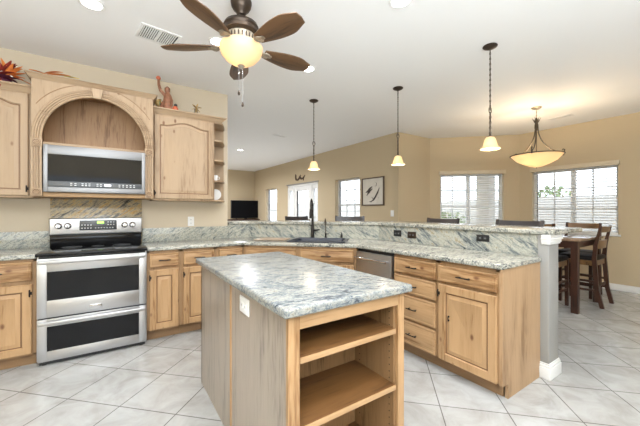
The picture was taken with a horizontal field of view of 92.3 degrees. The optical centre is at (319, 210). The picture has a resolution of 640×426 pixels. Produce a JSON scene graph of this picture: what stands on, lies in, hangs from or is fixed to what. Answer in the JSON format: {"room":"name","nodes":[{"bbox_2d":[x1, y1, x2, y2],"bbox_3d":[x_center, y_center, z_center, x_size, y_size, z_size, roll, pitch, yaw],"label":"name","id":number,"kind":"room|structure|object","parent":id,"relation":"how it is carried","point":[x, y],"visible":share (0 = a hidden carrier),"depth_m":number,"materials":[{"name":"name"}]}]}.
{"room":"kitchen","nodes":[
{"label":"kitchen","id":0,"kind":"room"},
{"bbox_2d":[0,47,227,231],"bbox_3d":[-2.738,-0.116,3.025,3.626,2.763,0.125,0,0,-34],"label":"wall","id":1,"kind":"structure","parent":0,"point":[16,215],"depth_m":3.45,"materials":[{"name":"beige paint"}]},
{"bbox_2d":[0,80,39,198],"bbox_3d":[-2.933,-0.596,2.585,0.812,0.967,0.385,0,0,-34],"label":"upper cabinet","id":2,"kind":"object","parent":1,"relation":"attached to","point":[15,98],"visible":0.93,"depth_m":2.62,"materials":[{"name":"brown wood"}]},
{"bbox_2d":[0,58,29,85],"bbox_3d":[-2.693,-1.165,2.609,0.271,0.274,0.325,0,0,34],"label":"flower arrangement","id":3,"kind":"object","parent":2,"relation":"on","point":[8,71],"visible":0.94,"depth_m":2.61,"materials":[{"name":"orange plant"}]},
{"bbox_2d":[0,231,49,248],"bbox_3d":[-3.377,0.291,2.505,1.785,0.182,0.023,0,0,-34],"label":"backsplash","id":4,"kind":"structure","parent":1,"relation":"attached to","point":[8,240],"depth_m":2.89,"materials":[{"name":"stone"}]},
{"bbox_2d":[24,70,157,199],"bbox_3d":[-2.187,-0.647,3.033,0.996,1.056,0.473,0,0,-34],"label":"upper cabinet","id":5,"kind":"object","parent":1,"relation":"attached to","point":[64,111],"visible":0.99,"depth_m":3.04,"materials":[{"name":"brown wood"}]},
{"bbox_2d":[29,69,78,78],"bbox_3d":[-2.333,-1.210,2.703,0.340,0.051,0.061,0,0,-34],"label":"leaf spray","id":6,"kind":"object","parent":5,"relation":"on","point":[49,72],"visible":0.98,"depth_m":2.70,"materials":[{"name":"orange plant"}]},
{"bbox_2d":[42,142,144,152],"bbox_3d":[-2.194,-0.587,3.044,0.864,0.022,0.402,0,0,-34],"label":"niche shelf","id":7,"kind":"object","parent":5,"relation":"attached to","point":[51,143],"depth_m":2.85,"materials":[{"name":"brown wood"}]},
{"bbox_2d":[37,192,149,199],"bbox_3d":[-2.200,-0.141,3.053,0.864,0.038,0.424,0,0,-34],"label":"shelf","id":8,"kind":"object","parent":5,"relation":"attached to","point":[44,194],"depth_m":2.88,"materials":[{"name":"brown wood"}]},
{"bbox_2d":[43,144,144,194],"bbox_3d":[-2.173,-0.366,3.022,0.762,0.408,0.440,0,0,-34],"label":"microwave","id":9,"kind":"object","parent":5,"relation":"in","point":[66,169],"visible":0.99,"depth_m":2.82,"materials":[{"name":"silver metal"}]},
{"bbox_2d":[50,198,141,241],"bbox_3d":[-2.313,0.123,3.220,0.774,0.485,0.023,0,0,-34],"label":"backsplash","id":10,"kind":"structure","parent":1,"relation":"attached to","point":[59,208],"depth_m":3.19,"materials":[{"name":"beige stone"}]},
{"bbox_2d":[142,226,227,241],"bbox_3d":[-1.590,0.291,3.705,0.961,0.182,0.023,0,0,-34],"label":"backsplash","id":11,"kind":"structure","parent":1,"relation":"attached to","point":[211,232],"depth_m":3.67,"materials":[{"name":"stone"}]},
{"bbox_2d":[149,106,226,201],"bbox_3d":[-1.511,-0.593,3.539,0.760,0.973,0.385,0,0,-34],"label":"upper cabinet","id":12,"kind":"object","parent":1,"relation":"attached to","point":[183,141],"visible":0.97,"depth_m":3.36,"materials":[{"name":"brown wood"}]},
{"bbox_2d":[155,99,160,106],"bbox_3d":[-1.777,-1.155,3.384,0.108,0.149,0.088,0,0,-34],"label":"ornament","id":13,"kind":"object","parent":12,"relation":"on","point":[158,101],"visible":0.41,"depth_m":3.36,"materials":[{"name":"gold metal"}]},
{"bbox_2d":[156,76,177,109],"bbox_3d":[-1.657,-1.258,3.343,0.218,0.360,0.100,0,0,-16],"label":"figurine","id":14,"kind":"object","parent":12,"relation":"on","point":[167,102],"visible":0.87,"depth_m":3.31,"materials":[{"name":"brown ceramic"}]},
{"bbox_2d":[192,104,199,112],"bbox_3d":[-1.412,-1.147,3.506,0.106,0.134,0.079,0,0,-34],"label":"ornament","id":15,"kind":"object","parent":12,"relation":"on","point":[196,110],"visible":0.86,"depth_m":3.48,"materials":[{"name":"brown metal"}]},
{"bbox_2d":[188,217,193,225],"bbox_3d":[-1.565,0.131,3.731,0.072,0.115,0.010,0,0,-34],"label":"outlet","id":16,"kind":"object","parent":1,"relation":"attached to","point":[190,219],"visible":1,"depth_m":3.73,"materials":[{"name":"white paint"}]},
{"bbox_2d":[213,122,224,201],"bbox_3d":[-1.235,-0.570,3.759,0.200,0.928,0.329,0,0,-34],"label":"corner shelf unit","id":17,"kind":"object","parent":1,"relation":"attached to","point":[219,128],"visible":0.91,"depth_m":3.89,"materials":[{"name":"brown wood"}]},
{"bbox_2d":[214,189,220,199],"bbox_3d":[-1.272,-0.194,3.737,0.136,0.135,0.028,0,0,-14],"label":"plate","id":18,"kind":"object","parent":17,"relation":"on","point":[217,194],"visible":0.72,"depth_m":3.74,"materials":[{"name":"white ceramic"}]},
{"bbox_2d":[228,170,254,218],"bbox_3d":[-5.848,-0.116,9.660,8.260,2.763,0.160,0,0,-34],"label":"wall","id":19,"kind":"structure","parent":0,"point":[241,184],"depth_m":11.49,"materials":[{"name":"beige paint"}]},
{"bbox_2d":[0,0,639,171],"bbox_3d":[-0.885,-1.547,4.224,10.440,0.100,14.800,0,0,-34],"label":"ceiling","id":20,"kind":"structure","parent":0,"point":[579,58],"depth_m":3.07,"materials":[{"name":"white paint"}]},
{"bbox_2d":[77,0,105,11],"bbox_3d":[-1.649,-1.493,2.223,0.172,0.008,0.172,0,0,-34],"label":"recessed light","id":21,"kind":"object","parent":20,"relation":"in","point":[94,5],"visible":1,"depth_m":2.23,"materials":[{"name":"white paint"}]},
{"bbox_2d":[135,22,181,44],"bbox_3d":[-1.384,-1.493,2.636,0.310,0.009,0.250,0,0,-42],"label":"ceiling vent","id":22,"kind":"object","parent":20,"relation":"in","point":[145,31],"visible":0.92,"depth_m":2.62,"materials":[{"name":"white metal"}]},
{"bbox_2d":[208,36,221,45],"bbox_3d":[-0.902,-1.493,2.725,0.172,0.008,0.172,0,0,-34],"label":"recessed light","id":23,"kind":"object","parent":20,"relation":"in","point":[214,40],"visible":0.65,"depth_m":2.70,"materials":[{"name":"white paint"}]},
{"bbox_2d":[161,0,309,106],"bbox_3d":[-0.531,-1.122,2.230,1.053,0.750,1.094,0,0,-34],"label":"ceiling fan","id":24,"kind":"object","parent":20,"relation":"hanging from","point":[240,45],"visible":1,"depth_m":2.11,"materials":[{"name":"brown wood"}]},
{"bbox_2d":[302,65,315,72],"bbox_3d":[-0.130,-1.493,3.243,0.172,0.008,0.172,0,0,-34],"label":"recessed light","id":25,"kind":"object","parent":20,"relation":"in","point":[311,68],"visible":0.56,"depth_m":3.25,"materials":[{"name":"white paint"}]},
{"bbox_2d":[308,99,319,169],"bbox_3d":[-0.084,-1.028,4.183,0.168,0.939,0.168,0,0,16],"label":"pendant light","id":26,"kind":"object","parent":20,"relation":"hanging from","point":[313,165],"visible":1,"depth_m":4.17,"materials":[{"name":"brown metal"}]},
{"bbox_2d":[391,86,404,165],"bbox_3d":[0.953,-1.028,3.757,0.168,0.939,0.168,0,0,16],"label":"pendant light","id":27,"kind":"object","parent":20,"relation":"hanging from","point":[397,161],"visible":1,"depth_m":3.75,"materials":[{"name":"brown metal"}]},
{"bbox_2d":[388,0,412,8],"bbox_3d":[0.575,-1.493,2.193,0.172,0.008,0.172,0,0,-34],"label":"recessed light","id":28,"kind":"object","parent":20,"relation":"in","point":[395,4],"visible":1,"depth_m":2.22,"materials":[{"name":"white paint"}]},
{"bbox_2d":[480,42,500,150],"bbox_3d":[1.548,-1.028,2.798,0.168,0.939,0.168,0,0,16],"label":"pendant light","id":29,"kind":"object","parent":20,"relation":"hanging from","point":[490,143],"visible":1,"depth_m":2.79,"materials":[{"name":"beige glass"}]},
{"bbox_2d":[510,106,565,167],"bbox_3d":[3.134,-1.054,4.465,0.685,0.885,0.675,0,0,-34],"label":"chandelier","id":30,"kind":"object","parent":20,"relation":"hanging from","point":[536,158],"visible":1,"depth_m":4.34,"materials":[{"name":"beige glass"}]},
{"bbox_2d":[549,114,573,119],"bbox_3d":[3.847,-1.493,4.908,0.120,0.009,0.300,0,0,-34],"label":"ceiling vent","id":31,"kind":"object","parent":20,"relation":"in","point":[567,115],"visible":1,"depth_m":4.88,"materials":[{"name":"white paint"}]},
{"bbox_2d":[0,283,639,425],"bbox_3d":[-0.885,1.316,4.224,10.440,0.100,14.800,0,0,-34],"label":"floor","id":32,"kind":"structure","parent":0,"point":[156,382],"depth_m":2.19,"materials":[{"name":"tile"}]},
{"bbox_2d":[0,258,36,369],"bbox_3d":[-2.648,0.828,2.584,0.480,0.876,0.638,0,0,-34],"label":"base cabinet","id":33,"kind":"object","parent":32,"relation":"on","point":[18,278],"visible":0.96,"depth_m":2.44,"materials":[{"name":"brown wood"}]},
{"bbox_2d":[0,247,46,260],"bbox_3d":[-3.200,0.371,2.239,1.782,0.038,0.615,0,0,-34],"label":"countertop","id":34,"kind":"structure","parent":33,"relation":"on","point":[17,253],"depth_m":2.52,"materials":[{"name":"stone"}]},
{"bbox_2d":[35,217,147,365],"bbox_3d":[-2.114,0.671,2.920,0.782,1.190,0.685,0,0,-34],"label":"oven range","id":35,"kind":"object","parent":32,"relation":"on","point":[92,274],"visible":1,"depth_m":2.70,"materials":[{"name":"silver metal"}]},
{"bbox_2d":[35,242,147,257],"bbox_3d":[-2.104,0.359,2.906,0.782,0.028,0.630,0,0,-34],"label":"cooktop","id":36,"kind":"object","parent":35,"relation":"in","point":[81,249],"depth_m":2.79,"materials":[{"name":"black glass"}]},
{"bbox_2d":[146,249,180,339],"bbox_3d":[-1.676,0.828,3.237,0.300,0.876,0.638,0,0,-34],"label":"base cabinet","id":37,"kind":"object","parent":32,"relation":"on","point":[163,303],"visible":0.94,"depth_m":3.01,"materials":[{"name":"brown wood"}]},
{"bbox_2d":[179,247,215,332],"bbox_3d":[-1.407,0.828,3.417,0.345,0.876,0.638,0,0,-34],"label":"base cabinet","id":38,"kind":"object","parent":32,"relation":"on","point":[190,270],"visible":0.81,"depth_m":3.15,"materials":[{"name":"brown wood"}]},
{"bbox_2d":[216,245,242,256],"bbox_3d":[-1.138,0.828,3.598,0.300,0.876,0.638,0,0,-34],"label":"base cabinet","id":39,"kind":"object","parent":32,"relation":"on","point":[227,250],"visible":0.21,"depth_m":3.36,"materials":[{"name":"brown wood"}]},
{"bbox_2d":[228,219,259,220],"bbox_3d":[-2.833,0.791,11.221,1.185,0.950,0.450,0,0,-34],"label":"media console","id":40,"kind":"object","parent":32,"relation":"on","point":[228,219],"visible":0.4,"depth_m":10.97,"materials":[{"name":"brown wood"}]},
{"bbox_2d":[231,200,257,218],"bbox_3d":[-2.711,-0.027,11.267,1.100,0.684,0.130,0,0,-34],"label":"television","id":41,"kind":"object","parent":40,"relation":"on","point":[245,209],"visible":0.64,"depth_m":11.24,"materials":[{"name":"black plastic"}]},
{"bbox_2d":[243,245,297,255],"bbox_3d":[-0.508,0.828,3.622,0.642,0.876,0.558,0,0,11],"label":"base cabinet","id":42,"kind":"object","parent":32,"relation":"on","point":[247,249],"visible":0.12,"depth_m":3.39,"materials":[{"name":"brown wood"}]},
{"bbox_2d":[285,216,307,219],"bbox_3d":[-0.295,0.683,5.238,0.460,1.174,0.496,0,0,-34],"label":"bar stool","id":43,"kind":"object","parent":32,"relation":"on","point":[286,217],"visible":0.04,"depth_m":5.43,"materials":[{"name":"black leather"}]},
{"bbox_2d":[201,266,403,425],"bbox_3d":[-0.238,0.828,1.872,0.628,0.876,1.370,0,0,-34],"label":"kitchen island","id":44,"kind":"object","parent":32,"relation":"on","point":[342,366],"visible":0.91,"depth_m":1.47,"materials":[{"name":"brown wood"}]},
{"bbox_2d":[240,295,248,316],"bbox_3d":[-0.374,0.468,1.514,0.010,0.080,0.125,0,0,-34],"label":"outlet","id":45,"kind":"object","parent":44,"relation":"attached to","point":[244,303],"visible":1,"depth_m":1.50,"materials":[{"name":"white paint"}]},
{"bbox_2d":[196,252,411,318],"bbox_3d":[-0.238,0.371,1.872,0.688,0.038,1.430,0,0,-34],"label":"island countertop","id":46,"kind":"structure","parent":44,"relation":"on","point":[289,286],"depth_m":1.50,"materials":[{"name":"stone"}]},
{"bbox_2d":[300,347,354,425],"bbox_3d":[-0.028,0.833,1.559,0.580,0.866,0.012,0,0,-34],"label":"shelf","id":47,"kind":"object","parent":44,"relation":"attached to","point":[309,369],"depth_m":1.61,"materials":[{"name":"beige wood"}]},
{"bbox_2d":[300,314,394,357],"bbox_3d":[0.058,0.569,1.431,0.522,0.022,0.295,0,0,-34],"label":"shelf","id":48,"kind":"object","parent":44,"relation":"attached to","point":[325,339],"depth_m":1.39,"materials":[{"name":"brown wood"}]},
{"bbox_2d":[300,360,394,425],"bbox_3d":[0.058,0.834,1.431,0.522,0.022,0.295,0,0,-34],"label":"shelf","id":49,"kind":"object","parent":44,"relation":"attached to","point":[331,391],"depth_m":1.41,"materials":[{"name":"brown wood"}]},
{"bbox_2d":[346,421,359,425],"bbox_3d":[0.058,1.173,1.431,0.522,0.022,0.295,0,0,-34],"label":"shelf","id":50,"kind":"object","parent":44,"relation":"attached to","point":[348,423],"depth_m":1.67,"materials":[{"name":"brown wood"}]},
{"bbox_2d":[298,247,358,270],"bbox_3d":[0.121,0.828,3.499,0.640,0.876,0.558,0,0,11],"label":"base cabinet","id":51,"kind":"object","parent":32,"relation":"on","point":[341,257],"visible":0.22,"depth_m":3.26,"materials":[{"name":"brown wood"}]},
{"bbox_2d":[335,216,364,220],"bbox_3d":[0.413,0.675,4.485,0.460,1.189,0.496,0,0,11],"label":"bar stool","id":52,"kind":"object","parent":32,"relation":"on","point":[337,218],"visible":0.02,"depth_m":4.70,"materials":[{"name":"black leather"}]},
{"bbox_2d":[354,248,393,279],"bbox_3d":[0.727,0.830,3.141,0.637,0.872,0.488,0,0,-34],"label":"dishwasher","id":53,"kind":"object","parent":32,"relation":"on","point":[377,263],"visible":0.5,"depth_m":2.95,"materials":[{"name":"silver metal"}]},
{"bbox_2d":[394,254,443,367],"bbox_3d":[1.017,0.828,2.757,0.628,0.876,0.455,0,0,-34],"label":"base cabinet","id":54,"kind":"object","parent":32,"relation":"on","point":[420,304],"visible":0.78,"depth_m":2.55,"materials":[{"name":"brown wood"}]},
{"bbox_2d":[427,218,459,222],"bbox_3d":[1.385,0.682,3.791,0.496,1.176,0.460,0,0,-34],"label":"bar stool","id":55,"kind":"object","parent":32,"relation":"on","point":[457,220],"visible":0.09,"depth_m":3.90,"materials":[{"name":"black leather"}]},
{"bbox_2d":[437,260,539,398],"bbox_3d":[1.281,0.828,2.368,0.632,0.876,0.483,0,0,-34],"label":"base cabinet","id":56,"kind":"object","parent":32,"relation":"on","point":[489,319],"visible":0.97,"depth_m":2.18,"materials":[{"name":"brown wood"}]},
{"bbox_2d":[143,237,540,269],"bbox_3d":[-0.041,0.371,3.216,3.818,0.038,1.553,0,0,18],"label":"countertop","id":57,"kind":"structure","parent":56,"relation":"on","point":[486,259],"depth_m":2.93,"materials":[{"name":"stone"}]},
{"bbox_2d":[253,237,289,240],"bbox_3d":[-0.578,0.345,3.731,0.380,0.012,0.260,0,0,11],"label":"cutting board","id":58,"kind":"object","parent":57,"relation":"on","point":[261,238],"visible":1,"depth_m":3.64,"materials":[{"name":"beige wood"}]},
{"bbox_2d":[309,199,319,236],"bbox_3d":[-0.071,0.102,3.847,0.124,0.501,0.150,0,0,11],"label":"kitchen faucet","id":59,"kind":"object","parent":57,"relation":"on","point":[311,215],"visible":0.99,"depth_m":3.88,"materials":[{"name":"black metal"}]},
{"bbox_2d":[287,237,348,242],"bbox_3d":[-0.013,0.446,3.617,0.670,0.215,0.470,0,0,11],"label":"sink","id":60,"kind":"object","parent":57,"relation":"in","point":[297,239],"visible":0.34,"depth_m":3.77,"materials":[{"name":"grey metal"}]},
{"bbox_2d":[495,219,544,225],"bbox_3d":[1.878,0.683,3.056,0.496,1.174,0.460,0,0,-34],"label":"bar stool","id":61,"kind":"object","parent":32,"relation":"on","point":[498,222],"visible":0.03,"depth_m":3.16,"materials":[{"name":"black leather"}]},
{"bbox_2d":[545,224,568,305],"bbox_3d":[2.993,0.717,4.148,0.496,1.107,0.450,0,0,-34],"label":"dining chair","id":62,"kind":"object","parent":32,"relation":"on","point":[563,260],"visible":0.28,"depth_m":4.08,"materials":[{"name":"brown wood"}]},
{"bbox_2d":[558,234,602,313],"bbox_3d":[3.180,0.808,4.484,0.920,0.915,1.220,0,0,-34],"label":"dining table","id":63,"kind":"object","parent":32,"relation":"on","point":[572,241],"visible":0.41,"depth_m":3.79,"materials":[{"name":"brown wood"}]},
{"bbox_2d":[558,222,602,298],"bbox_3d":[3.949,0.730,4.699,0.496,1.082,0.450,0,0,-34],"label":"dining chair","id":64,"kind":"object","parent":32,"relation":"on","point":[577,225],"visible":0.23,"depth_m":4.68,"materials":[{"name":"brown wood"}]},
{"bbox_2d":[558,225,613,308],"bbox_3d":[3.679,0.735,4.262,0.450,1.072,0.496,0,0,-34],"label":"dining chair","id":65,"kind":"object","parent":32,"relation":"on","point":[593,259],"visible":0.84,"depth_m":4.13,"materials":[{"name":"brown wood"}]},
{"bbox_2d":[255,132,403,220],"bbox_3d":[-0.442,-0.116,8.875,0.160,2.763,7.170,0,0,-34],"label":"wall","id":66,"kind":"structure","parent":0,"point":[371,158],"depth_m":7.31,"materials":[{"name":"beige paint"}]},
{"bbox_2d":[268,188,276,219],"bbox_3d":[-1.635,-0.006,10.616,0.180,1.495,0.970,0,0,-34],"label":"window","id":67,"kind":"structure","parent":66,"relation":"in","point":[269,190],"depth_m":10.99,"materials":[{"name":"white plastic"}]},
{"bbox_2d":[267,191,276,219],"bbox_3d":[-1.636,-0.014,10.615,0.052,1.440,0.900,0,0,-34],"label":"window blind","id":68,"kind":"object","parent":67,"relation":"attached to","point":[272,191],"visible":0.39,"depth_m":10.57,"materials":[{"name":"white"}]},
{"bbox_2d":[295,174,304,180],"bbox_3d":[-0.584,-0.964,8.915,0.060,0.224,0.565,0,0,-34],"label":"wall decoration","id":69,"kind":"object","parent":66,"relation":"attached to","point":[296,179],"depth_m":8.91,"materials":[{"name":"brown metal"}]},
{"bbox_2d":[286,180,318,185],"bbox_3d":[-0.542,-0.779,8.862,0.020,0.030,1.800,0,0,-34],"label":"trim","id":70,"kind":"structure","parent":66,"relation":"attached to","point":[318,180],"depth_m":8.74,"materials":[{"name":"grey paint"}]},
{"bbox_2d":[288,182,317,220],"bbox_3d":[-0.492,0.251,8.896,0.140,2.030,1.720,0,0,-34],"label":"door","id":71,"kind":"structure","parent":66,"relation":"in","point":[311,187],"depth_m":8.88,"materials":[{"name":"white paint"}]},
{"bbox_2d":[338,178,359,216],"bbox_3d":[0.673,-0.127,7.179,0.180,1.235,0.970,0,0,-34],"label":"window","id":72,"kind":"structure","parent":66,"relation":"in","point":[354,179],"depth_m":7.34,"materials":[{"name":"white plastic"}]},
{"bbox_2d":[337,180,359,216],"bbox_3d":[0.672,-0.139,7.178,0.052,1.170,0.900,0,0,-34],"label":"window blind","id":73,"kind":"object","parent":72,"relation":"attached to","point":[352,180],"visible":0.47,"depth_m":7.09,"materials":[{"name":"white"}]},
{"bbox_2d":[362,176,384,205],"bbox_3d":[1.099,-0.397,6.414,0.038,0.585,0.655,0,0,-34],"label":"framed picture","id":74,"kind":"object","parent":66,"relation":"attached to","point":[373,189],"visible":1,"depth_m":6.39,"materials":[{"name":"white paper"}]},
{"bbox_2d":[392,133,429,221],"bbox_3d":[1.839,-0.116,6.185,0.950,2.763,0.160,0,0,-34],"label":"wall","id":75,"kind":"structure","parent":0,"point":[416,148],"depth_m":6.15,"materials":[{"name":"beige paint"}]},
{"bbox_2d":[430,135,518,220],"bbox_3d":[3.119,-0.116,6.300,1.683,2.763,0.160,0,0,11],"label":"wall","id":76,"kind":"structure","parent":0,"point":[453,153],"depth_m":6.20,"materials":[{"name":"beige paint"}]},
{"bbox_2d":[440,174,501,222],"bbox_3d":[3.080,-0.169,6.287,1.260,1.160,0.180,0,0,11],"label":"window","id":77,"kind":"structure","parent":76,"relation":"in","point":[467,176],"depth_m":6.33,"materials":[{"name":"white plastic"}]},
{"bbox_2d":[439,170,505,223],"bbox_3d":[3.069,-0.212,6.233,1.240,1.187,0.110,0,0,11],"label":"window blind","id":78,"kind":"object","parent":77,"relation":"attached to","point":[447,173],"visible":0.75,"depth_m":6.24,"materials":[{"name":"white plastic"}]},
{"bbox_2d":[519,112,639,286],"bbox_3d":[5.735,-0.116,3.513,0.160,2.763,6.240,0,0,-34],"label":"wall","id":79,"kind":"structure","parent":0,"point":[618,137],"depth_m":4.92,"materials":[{"name":"beige paint"}]},
{"bbox_2d":[534,165,620,236],"bbox_3d":[4.439,-0.167,5.408,0.180,1.155,1.270,0,0,-34],"label":"window","id":80,"kind":"structure","parent":79,"relation":"in","point":[574,170],"depth_m":5.42,"materials":[{"name":"white plastic"}]},
{"bbox_2d":[530,160,619,233],"bbox_3d":[4.394,-0.210,5.377,0.110,1.182,1.250,0,0,-34],"label":"window blind","id":81,"kind":"object","parent":80,"relation":"attached to","point":[611,162],"visible":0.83,"depth_m":5.30,"materials":[{"name":"white plastic"}]},
{"bbox_2d":[562,278,639,293],"bbox_3d":[5.665,1.216,3.461,0.015,0.100,6.230,0,0,-34],"label":"baseboard","id":82,"kind":"structure","parent":79,"relation":"attached to","point":[619,287],"depth_m":4.81,"materials":[{"name":"white paint"}]},
{"bbox_3d":[0.286,0.724,3.245,1.641,1.083,3.140,0,0,-34],"label":"wall","id":83,"kind":"structure","parent":0,"visible":0},
{"bbox_2d":[228,224,537,256],"bbox_3d":[0.437,0.282,3.516,3.308,0.199,0.796,0,0,29],"label":"backsplash","id":84,"kind":"structure","parent":83,"relation":"attached to","point":[502,242],"depth_m":3.41,"materials":[{"name":"stone"}]},
{"bbox_2d":[394,230,400,236],"bbox_3d":[0.889,0.261,3.536,0.010,0.072,0.115,0,0,-34],"label":"outlet","id":85,"kind":"object","parent":84,"relation":"attached to","point":[396,232],"visible":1,"depth_m":3.53,"materials":[{"name":"black plastic"}]},
{"bbox_2d":[408,231,415,238],"bbox_3d":[1.003,0.268,3.366,0.010,0.072,0.115,0,0,-34],"label":"outlet","id":86,"kind":"object","parent":84,"relation":"attached to","point":[410,234],"visible":1,"depth_m":3.35,"materials":[{"name":"brown plastic"}]},
{"bbox_2d":[476,234,488,241],"bbox_3d":[1.438,0.244,2.718,0.010,0.060,0.115,0,0,-34],"label":"outlet","id":87,"kind":"object","parent":84,"relation":"attached to","point":[485,238],"visible":1,"depth_m":2.72,"materials":[{"name":"black plastic"}]},
{"bbox_2d":[228,220,581,234],"bbox_3d":[0.548,0.164,3.784,4.084,0.036,1.438,0,0,30],"label":"countertop","id":88,"kind":"structure","parent":83,"relation":"on","point":[543,230],"depth_m":3.20,"materials":[{"name":"stone"}]},
{"bbox_2d":[538,234,557,363],"bbox_3d":[1.766,0.725,2.380,0.185,1.083,0.073,0,0,-34],"label":"column","id":89,"kind":"structure","parent":83,"relation":"attached to","point":[548,254],"depth_m":2.33,"materials":[{"name":"grey paint"}]},
{"bbox_2d":[539,357,561,380],"bbox_3d":[1.276,1.207,3.109,0.217,0.118,1.861,0,0,-34],"label":"baseboard","id":90,"kind":"structure","parent":83,"relation":"attached to","point":[548,372],"depth_m":2.32,"materials":[{"name":"white"}]},
{"bbox_2d":[541,234,562,244],"bbox_3d":[1.780,0.220,2.358,0.233,0.073,0.069,0,0,-34],"label":"trim","id":91,"kind":"structure","parent":83,"relation":"attached to","point":[546,239],"depth_m":2.31,"materials":[{"name":"white paint"}]},
{"label":"outside","id":92,"kind":"structure","parent":0,"visible":0},
{"bbox_3d":[1.364,1.401,6.938,38.000,0.050,38.000,0,0,-34],"label":"ground","id":93,"kind":"structure","parent":92,"visible":0},
{"bbox_2d":[270,196,615,230],"bbox_3d":[4.335,0.441,10.137,8.900,1.850,28.000,0,0,-34],"label":"wall","id":94,"kind":"structure","parent":93,"relation":"on","point":[442,202],"depth_m":11.26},
{"bbox_2d":[441,212,465,222],"bbox_3d":[5.559,0.707,13.601,1.856,1.338,1.755,0,0,-34],"label":"shrub","id":95,"kind":"object","parent":93,"relation":"on","point":[442,212],"visible":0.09,"depth_m":13.41,"materials":[{"name":"green plant"}]},
{"bbox_2d":[476,176,494,224],"bbox_3d":[4.800,0.021,8.908,0.460,2.710,0.460,0,0,-34],"label":"patio column","id":96,"kind":"structure","parent":93,"relation":"on","point":[477,177],"depth_m":8.78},
{"bbox_2d":[538,185,570,196],"bbox_3d":[9.790,0.154,12.958,1.819,2.443,1.820,0,0,-34],"label":"shrub","id":97,"kind":"object","parent":93,"relation":"on","point":[539,194],"visible":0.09,"depth_m":12.85,"materials":[{"name":"green plant"}]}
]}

